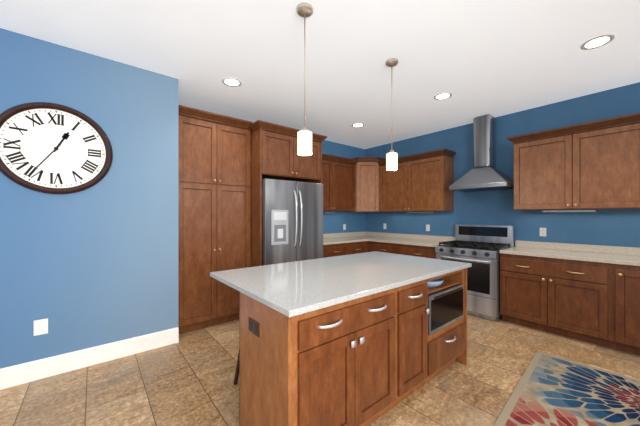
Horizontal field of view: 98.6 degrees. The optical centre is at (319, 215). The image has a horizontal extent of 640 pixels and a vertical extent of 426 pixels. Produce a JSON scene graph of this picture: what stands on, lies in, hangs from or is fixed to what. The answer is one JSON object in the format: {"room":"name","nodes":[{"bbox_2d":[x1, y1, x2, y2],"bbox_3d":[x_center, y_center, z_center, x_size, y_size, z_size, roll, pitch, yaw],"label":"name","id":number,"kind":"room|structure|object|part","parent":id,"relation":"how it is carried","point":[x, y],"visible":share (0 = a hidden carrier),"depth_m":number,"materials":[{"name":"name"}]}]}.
{"room":"kitchen","nodes":[
{"label":"kitchen","id":0,"kind":"room"},
{"bbox_2d":[0,28,178,368],"bbox_3d":[-3.736,-0.055,1.649,5.080,2.817,0.813,0,0,-39],"label":"wall","id":1,"kind":"structure","parent":0,"point":[100,262],"depth_m":2.50,"materials":[{"name":"blue paint"}]},
{"bbox_2d":[34,318,47,335],"bbox_3d":[-2.316,0.926,2.284,0.085,0.125,0.007,0,0,-39],"label":"outlet","id":2,"kind":"object","parent":1,"relation":"attached to","point":[40,326],"visible":1,"depth_m":2.28,"materials":[{"name":"white plastic"}]},
{"bbox_2d":[0,102,112,193],"bbox_3d":[-2.235,-0.566,2.330,0.770,0.770,0.036,0,0,-39],"label":"wall clock","id":3,"kind":"object","parent":1,"relation":"attached to","point":[46,147],"visible":1,"depth_m":2.32,"materials":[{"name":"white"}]},
{"bbox_2d":[0,327,178,389],"bbox_3d":[-3.473,1.273,1.328,5.079,0.162,0.015,0,0,-39],"label":"baseboard","id":4,"kind":"structure","parent":1,"relation":"attached to","point":[23,373],"depth_m":2.44,"materials":[{"name":"white wood"}]},
{"bbox_2d":[0,0,639,148],"bbox_3d":[0.385,-1.503,-0.182,9.120,0.080,9.120,0,0,-39],"label":"ceiling","id":5,"kind":"structure","parent":0,"point":[496,58],"depth_m":2.47,"materials":[{"name":"white paint"}]},
{"bbox_2d":[222,77,241,86],"bbox_3d":[-0.964,-1.460,3.014,0.204,0.006,0.204,0,0,-39],"label":"recessed light","id":6,"kind":"object","parent":5,"relation":"in","point":[229,81],"visible":1,"depth_m":3.01,"materials":[{"name":"white glass"}]},
{"bbox_2d":[296,3,312,155],"bbox_3d":[-0.108,-0.949,1.950,0.120,1.026,0.120,0,0,-39],"label":"pendant light","id":7,"kind":"object","parent":5,"relation":"hanging from","point":[304,10],"visible":1,"depth_m":1.92,"materials":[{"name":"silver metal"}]},
{"bbox_3d":[-0.108,-0.511,1.950,0.104,0.150,0.104,0,0,-39],"label":"lamp shade","id":8,"kind":"part","parent":7,"relation":"part of","materials":[{"name":"beige glass"}]},
{"bbox_2d":[352,123,363,126],"bbox_3d":[0.613,-1.460,4.444,0.204,0.006,0.204,0,0,-39],"label":"recessed light","id":9,"kind":"object","parent":5,"relation":"in","point":[354,124],"visible":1,"depth_m":4.43,"materials":[{"name":"white glass"}]},
{"bbox_2d":[385,58,397,170],"bbox_3d":[0.683,-0.949,2.614,0.120,1.026,0.120,0,0,-39],"label":"pendant light","id":10,"kind":"object","parent":5,"relation":"hanging from","point":[391,157],"visible":1,"depth_m":2.59,"materials":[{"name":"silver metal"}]},
{"bbox_3d":[0.683,-0.511,2.614,0.104,0.150,0.104,0,0,-39],"label":"lamp shade","id":11,"kind":"part","parent":10,"relation":"part of","materials":[{"name":"beige glass"}]},
{"bbox_2d":[434,92,451,99],"bbox_3d":[1.504,-1.460,3.367,0.204,0.006,0.204,0,0,-39],"label":"recessed light","id":12,"kind":"object","parent":5,"relation":"in","point":[445,95],"visible":1,"depth_m":3.37,"materials":[{"name":"white glass"}]},
{"bbox_2d":[580,34,614,49],"bbox_3d":[2.336,-1.460,2.320,0.204,0.006,0.204,0,0,-39],"label":"recessed light","id":13,"kind":"object","parent":5,"relation":"in","point":[598,41],"visible":1,"depth_m":2.31,"materials":[{"name":"white glass"}]},
{"bbox_2d":[0,314,639,425],"bbox_3d":[0.385,1.384,-0.182,9.120,0.060,9.120,0,0,-39],"label":"floor","id":14,"kind":"structure","parent":0,"point":[189,381],"depth_m":2.18,"materials":[{"name":"tile"}]},
{"bbox_2d":[179,105,252,333],"bbox_3d":[-1.447,0.071,3.568,0.882,2.566,0.751,0,0,-39],"label":"pantry","id":15,"kind":"object","parent":14,"relation":"on","point":[215,149],"visible":0.87,"depth_m":3.29,"materials":[{"name":"brown wood"}]},
{"bbox_3d":[-1.447,-1.169,3.568,0.882,0.085,0.751,0,0,-39],"label":"crown","id":16,"kind":"part","parent":15,"relation":"part of","materials":[{"name":"brown wood"}]},
{"bbox_2d":[233,352,238,384],"bbox_3d":[-0.391,1.019,2.171,0.434,0.651,0.436,0,0,-39],"label":"stool","id":17,"kind":"object","parent":14,"relation":"on","point":[236,377],"visible":0.07,"depth_m":2.18,"materials":[{"name":"brown wood"}]},
{"bbox_2d":[250,120,326,266],"bbox_3d":[-0.638,0.096,4.072,1.106,2.516,1.001,0,0,-39],"label":"surround","id":18,"kind":"object","parent":14,"relation":"on","point":[274,155],"visible":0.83,"depth_m":3.58,"materials":[{"name":"brown wood"}]},
{"bbox_3d":[-0.638,-1.119,4.072,1.106,0.085,1.001,0,0,-39],"label":"crown","id":19,"kind":"part","parent":18,"relation":"part of","materials":[{"name":"brown wood"}]},
{"bbox_2d":[262,178,322,265],"bbox_3d":[-0.603,0.448,4.029,0.936,1.812,1.060,0,0,-39],"label":"refrigerator","id":20,"kind":"object","parent":14,"relation":"on","point":[292,211],"visible":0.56,"depth_m":3.61,"materials":[{"name":"silver metal"}]},
{"bbox_3d":[-0.505,0.121,3.505,0.190,0.335,0.010,0,0,-39],"label":"dispenser panel","id":21,"kind":"part","parent":20,"relation":"part of","materials":[{"name":"grey"}]},
{"bbox_2d":[210,251,471,425],"bbox_3d":[0.280,0.897,2.322,2.001,0.914,1.160,0,0,-39],"label":"kitchen island","id":22,"kind":"object","parent":14,"relation":"on","point":[343,340],"visible":1,"depth_m":1.64,"materials":[{"name":"brown wood"}]},
{"bbox_2d":[249,317,258,336],"bbox_3d":[-0.373,0.626,1.548,0.006,0.075,0.125,0,0,-39],"label":"outlet plate","id":23,"kind":"object","parent":22,"relation":"attached to","point":[253,322],"depth_m":1.54,"materials":[{"name":"brown plastic"}]},
{"bbox_2d":[210,251,471,316],"bbox_3d":[0.272,0.456,2.337,1.995,0.032,1.125,0,0,-39],"label":"island countertop","id":24,"kind":"structure","parent":22,"relation":"on","point":[291,289],"depth_m":1.95,"materials":[{"name":"stone"}]},
{"bbox_2d":[428,278,443,287],"bbox_3d":[0.919,0.568,2.348,0.256,0.068,0.256,0,0,-39],"label":"bowl","id":25,"kind":"object","parent":22,"relation":"on","point":[436,282],"visible":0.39,"depth_m":2.26,"materials":[{"name":"blue ceramic"}]},
{"bbox_2d":[428,284,462,334],"bbox_3d":[0.935,0.768,2.439,0.584,0.292,0.420,0,0,-39],"label":"microwave","id":26,"kind":"object","parent":22,"relation":"on","point":[445,305],"visible":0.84,"depth_m":2.25,"materials":[{"name":"black glass"}]},
{"bbox_2d":[323,232,454,258],"bbox_3d":[0.844,0.852,4.652,2.023,1.004,1.991,0,0,-39],"label":"base cabinet","id":27,"kind":"object","parent":14,"relation":"on","point":[334,244],"visible":0.25,"depth_m":4.85,"materials":[{"name":"brown wood"}]},
{"bbox_2d":[323,236,444,246],"bbox_3d":[0.844,0.459,4.652,2.022,0.038,1.987,0,0,-39],"label":"countertop","id":28,"kind":"structure","parent":27,"relation":"on","point":[326,241],"depth_m":4.86,"materials":[{"name":"beige stone"}]},
{"bbox_2d":[435,224,513,320],"bbox_3d":[2.203,0.749,3.957,0.753,1.210,0.793,0,0,-39],"label":"range","id":29,"kind":"object","parent":14,"relation":"on","point":[478,245],"visible":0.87,"depth_m":3.69,"materials":[{"name":"silver metal"}]},
{"bbox_3d":[1.943,0.589,3.744,0.081,0.024,0.690,0,0,-39],"label":"handle","id":30,"kind":"part","parent":29,"relation":"part of","materials":[{"name":"silver metal"}]},
{"bbox_3d":[2.201,0.589,3.956,0.618,0.840,0.673,0,0,-39],"label":"glass","id":31,"kind":"part","parent":29,"relation":"part of","materials":[{"name":"black"}]},
{"bbox_2d":[438,244,511,251],"bbox_3d":[2.214,0.451,3.966,0.575,0.015,0.773,0,0,-39],"label":"cooktop","id":32,"kind":"object","parent":29,"relation":"in","point":[498,249],"depth_m":3.83,"materials":[{"name":"black metal"}]},
{"bbox_2d":[493,351,639,425],"bbox_3d":[1.865,1.349,1.373,2.300,0.008,1.600,0,0,-43],"label":"rug","id":33,"kind":"object","parent":14,"relation":"on","point":[553,390],"visible":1,"depth_m":2.03,"materials":[{"name":"multicoloured fabric"}]},
{"bbox_2d":[500,240,639,355],"bbox_3d":[3.335,0.852,2.679,0.682,1.004,2.600,0,0,-39],"label":"base cabinet","id":34,"kind":"object","parent":14,"relation":"on","point":[582,292],"visible":1,"depth_m":3.00,"materials":[{"name":"brown wood"}]},
{"bbox_2d":[500,247,639,265],"bbox_3d":[3.350,0.459,2.691,0.641,0.038,2.600,0,0,-39],"label":"countertop","id":35,"kind":"structure","parent":34,"relation":"on","point":[633,260],"depth_m":3.07,"materials":[{"name":"beige stone"}]},
{"bbox_2d":[322,140,364,233],"bbox_3d":[-2.474,-0.055,3.294,9.120,2.817,0.120,0,0,-39],"label":"wall","id":36,"kind":"structure","parent":0,"point":[354,221],"depth_m":5.63,"materials":[{"name":"blue paint"}]},
{"bbox_2d":[322,153,357,210],"bbox_3d":[0.082,-0.582,5.053,1.354,0.990,0.401,0,0,-39],"label":"upper cabinet","id":37,"kind":"object","parent":36,"relation":"attached to","point":[338,173],"visible":0.57,"depth_m":5.09,"materials":[{"name":"brown wood"}]},
{"bbox_3d":[0.082,-1.034,5.053,1.354,0.085,0.401,0,0,-39],"label":"crown","id":38,"kind":"part","parent":37,"relation":"part of","materials":[{"name":"brown wood"}]},
{"bbox_2d":[344,157,385,211],"bbox_3d":[0.948,-0.604,5.596,0.662,1.055,0.662,0,0,-39],"label":"upper cabinet","id":39,"kind":"object","parent":36,"relation":"attached to","point":[367,168],"visible":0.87,"depth_m":5.35,"materials":[{"name":"brown wood"}]},
{"bbox_3d":[0.948,-1.089,5.596,0.662,0.084,0.662,0,0,-39],"label":"crown","id":40,"kind":"part","parent":39,"relation":"part of","materials":[{"name":"brown wood"}]},
{"bbox_2d":[365,82,639,247],"bbox_3d":[3.899,-0.055,2.630,0.120,2.817,9.000,0,0,-39],"label":"wall","id":41,"kind":"structure","parent":0,"point":[606,227],"depth_m":3.88,"materials":[{"name":"blue paint"}]},
{"bbox_2d":[323,232,454,241],"bbox_3d":[0.844,0.394,4.653,2.023,0.090,1.988,0,0,-39],"label":"backsplash","id":42,"kind":"structure","parent":41,"relation":"attached to","point":[349,234],"depth_m":5.38,"materials":[{"name":"beige stone"}]},
{"bbox_2d":[378,149,455,211],"bbox_3d":[1.681,-0.559,4.909,0.401,0.966,1.318,0,0,-39],"label":"upper cabinet","id":43,"kind":"object","parent":41,"relation":"attached to","point":[421,181],"visible":0.98,"depth_m":4.68,"materials":[{"name":"brown wood"}]},
{"bbox_3d":[1.681,-0.999,4.909,0.401,0.085,1.318,0,0,-39],"label":"crown","id":44,"kind":"part","parent":43,"relation":"part of","materials":[{"name":"brown wood"}]},
{"bbox_2d":[449,114,513,191],"bbox_3d":[2.364,-0.920,3.990,0.517,1.083,0.744,0,0,-39],"label":"range hood","id":45,"kind":"object","parent":41,"relation":"attached to","point":[484,176],"visible":0.94,"depth_m":3.97,"materials":[{"name":"silver metal"}]},
{"bbox_2d":[540,228,545,235],"bbox_3d":[2.966,0.219,3.661,0.007,0.115,0.072,0,0,-39],"label":"outlet","id":46,"kind":"object","parent":41,"relation":"attached to","point":[542,230],"visible":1,"depth_m":3.66,"materials":[{"name":"white plastic"}]},
{"bbox_2d":[507,112,639,209],"bbox_3d":[3.214,-0.554,3.045,0.401,0.956,1.855,0,0,-39],"label":"upper cabinet","id":47,"kind":"object","parent":41,"relation":"attached to","point":[594,164],"visible":1,"depth_m":3.13,"materials":[{"name":"brown wood"}]},
{"bbox_2d":[542,210,595,211],"bbox_3d":[2.925,-0.053,3.247,0.040,0.023,0.470,0,0,-39],"label":"light bar","id":48,"kind":"object","parent":47,"relation":"attached to","point":[543,210],"visible":1,"depth_m":3.22,"materials":[{"name":"grey"}]},
{"bbox_3d":[3.214,-0.989,3.045,0.401,0.085,1.855,0,0,-39],"label":"crown","id":49,"kind":"part","parent":47,"relation":"part of","materials":[{"name":"brown wood"}]},
{"bbox_2d":[515,240,639,255],"bbox_3d":[3.591,0.394,2.889,0.019,0.090,2.600,0,0,-39],"label":"backsplash","id":50,"kind":"structure","parent":41,"relation":"attached to","point":[635,251],"depth_m":3.36,"materials":[{"name":"beige stone"}]}
]}

